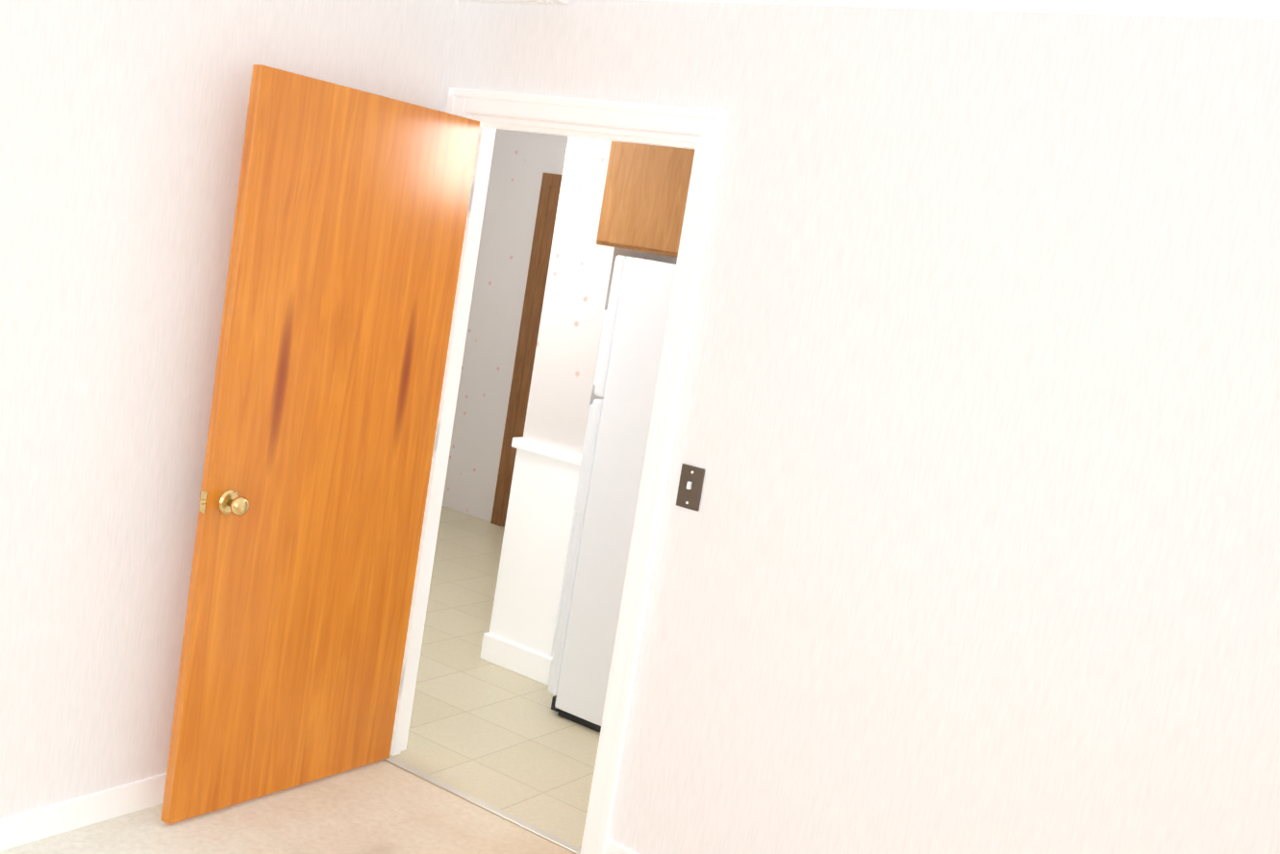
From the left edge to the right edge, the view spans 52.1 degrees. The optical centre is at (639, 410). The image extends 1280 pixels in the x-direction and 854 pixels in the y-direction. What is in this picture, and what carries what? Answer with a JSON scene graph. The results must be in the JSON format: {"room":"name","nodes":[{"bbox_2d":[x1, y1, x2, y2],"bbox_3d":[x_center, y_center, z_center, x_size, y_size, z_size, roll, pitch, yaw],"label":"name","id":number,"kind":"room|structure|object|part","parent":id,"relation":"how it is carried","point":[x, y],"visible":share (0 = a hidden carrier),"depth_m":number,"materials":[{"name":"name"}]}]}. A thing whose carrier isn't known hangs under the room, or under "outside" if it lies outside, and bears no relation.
{"room":"empty bedroom","nodes":[
{"label":"empty bedroom","id":0,"kind":"room"},
{"bbox_2d":[0,0,457,818],"bbox_3d":[-1.915,-0.083,2.502,0.120,2.400,4.000,14,8,33],"label":"wall","id":1,"kind":"structure","parent":0,"point":[121,133],"depth_m":3.29,"materials":[{"name":"paint"}]},
{"bbox_2d":[0,773,166,851],"bbox_3d":[-1.713,1.061,3.089,0.013,0.085,2.819,14,8,33],"label":"baseboard","id":2,"kind":"structure","parent":1,"relation":"attached to","point":[38,823],"depth_m":3.44,"materials":[{"name":"white wood"}]},
{"bbox_2d":[0,759,575,853],"bbox_3d":[-0.640,1.479,1.651,3.500,0.060,4.000,14,8,33],"label":"floor carpet","id":3,"kind":"object","parent":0,"point":[382,807],"depth_m":3.69,"materials":[{"name":"beige carpet"}]},
{"bbox_2d":[383,755,580,853],"bbox_3d":[-0.495,1.192,3.982,0.816,0.005,0.032,14,8,33],"label":"trim","id":4,"kind":"structure","parent":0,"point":[492,810],"depth_m":3.96,"materials":[{"name":"silver metal"}]},
{"bbox_2d":[389,505,600,848],"bbox_3d":[-0.417,1.009,5.907,4.200,0.060,3.300,14,8,33],"label":"floor","id":5,"kind":"structure","parent":0,"point":[507,740],"depth_m":4.70,"materials":[{"name":"tile"}]},
{"bbox_2d":[548,254,676,732],"bbox_3d":[0.241,0.343,4.849,0.750,1.700,0.700,14,8,33],"label":"fridge","id":6,"kind":"object","parent":5,"relation":"on","point":[632,338],"visible":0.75,"depth_m":4.67,"materials":[{"name":"white metal"}]},
{"bbox_2d":[441,128,568,521],"bbox_3d":[-0.273,-0.196,5.689,4.440,2.400,3.120,14,8,33],"label":"wall","id":7,"kind":"structure","parent":0,"point":[522,163],"depth_m":7.83,"materials":[{"name":"paint"}]},
{"bbox_2d":[490,173,562,526],"bbox_3d":[-0.351,-0.261,7.461,0.900,2.090,0.035,14,8,33],"label":"door frame","id":8,"kind":"structure","parent":7,"relation":"attached to","point":[548,180],"depth_m":7.67,"materials":[{"name":"brown wood"}]},
{"bbox_2d":[500,185,560,527],"bbox_3d":[-0.357,-0.230,7.463,0.760,2.015,0.030,14,8,33],"label":"hall door","id":9,"kind":"structure","parent":8,"relation":"attached to","point":[539,290],"depth_m":7.62,"materials":[{"name":"brown wood"}]},
{"bbox_2d":[522,136,677,454],"bbox_3d":[0.243,-0.139,5.907,0.300,2.400,1.940,14,8,33],"label":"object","id":10,"kind":"structure","parent":0,"point":[563,396],"depth_m":5.07,"materials":[{"name":"paper"}]},
{"bbox_2d":[479,437,581,685],"bbox_3d":[-0.315,0.593,5.344,0.360,0.920,0.430,14,8,33],"label":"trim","id":11,"kind":"structure","parent":10,"relation":"attached to","point":[519,638],"depth_m":5.17,"materials":[{"name":"white paint"}]},
{"bbox_2d":[596,141,694,257],"bbox_3d":[0.406,-0.850,4.721,0.810,0.673,0.708,14,8,33],"label":"upper cabinet","id":12,"kind":"object","parent":10,"relation":"attached to","point":[644,197],"visible":0.15,"depth_m":4.57,"materials":[{"name":"brown wood"}]},
{"bbox_2d":[442,0,1279,853],"bbox_3d":[0.712,0.257,3.212,3.740,2.400,0.120,14,8,33],"label":"wall","id":13,"kind":"structure","parent":0,"point":[971,544],"depth_m":3.10,"materials":[{"name":"paint"}]},
{"bbox_2d":[160,64,479,824],"bbox_3d":[-0.886,0.119,3.737,0.159,2.018,0.831,14,8,34],"label":"bedroom door","id":14,"kind":"structure","parent":13,"relation":"in","point":[349,228],"depth_m":3.67,"materials":[{"name":"orange wood"}]},
{"bbox_3d":[-1.114,0.239,3.455,0.053,0.066,0.107,14,8,34],"label":"handle","id":15,"kind":"part","parent":14,"relation":"part of","materials":[{"name":"gold metal"}]},
{"bbox_3d":[-1.102,0.239,3.472,0.159,0.054,0.054,14,8,34],"label":"knob","id":16,"kind":"part","parent":14,"relation":"part of","materials":[{"name":"gold metal"}]},
{"bbox_2d":[389,87,727,853],"bbox_3d":[-0.308,0.155,3.889,0.990,2.120,0.143,14,8,33],"label":"door frame","id":17,"kind":"structure","parent":13,"relation":"attached to","point":[708,126],"depth_m":3.66,"materials":[{"name":"white wood"}]},
{"bbox_2d":[604,839,639,853],"bbox_3d":[0.907,1.493,3.010,2.475,0.085,0.013,14,8,33],"label":"baseboard","id":18,"kind":"structure","parent":13,"relation":"attached to","point":[613,847],"depth_m":3.66,"materials":[{"name":"white wood"}]},
{"bbox_2d":[676,463,704,511],"bbox_3d":[0.133,0.208,3.522,0.072,0.116,0.016,14,8,33],"label":"switch plate","id":19,"kind":"object","parent":13,"relation":"attached to","point":[690,486],"visible":1,"depth_m":3.52,"materials":[{"name":"brown metal"}]},
{"bbox_3d":[0.131,0.208,3.519,0.010,0.092,0.010,14,8,33],"label":"handle","id":20,"kind":"part","parent":19,"relation":"part of","materials":[{"name":"white plastic"}]},
{"bbox_2d":[635,0,1279,20],"bbox_3d":[-0.251,-0.933,1.364,3.740,0.060,4.240,14,8,33],"label":"ceiling","id":21,"kind":"structure","parent":0,"point":[1245,9],"depth_m":2.87,"materials":[{"name":"paint"}]},
{"bbox_2d":[471,0,569,4],"bbox_3d":[-0.430,-1.189,3.683,0.360,0.036,0.300,14,8,33],"label":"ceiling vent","id":22,"kind":"object","parent":21,"relation":"in","point":[554,2],"visible":0.98,"depth_m":3.71,"materials":[{"name":"white"}]}
]}

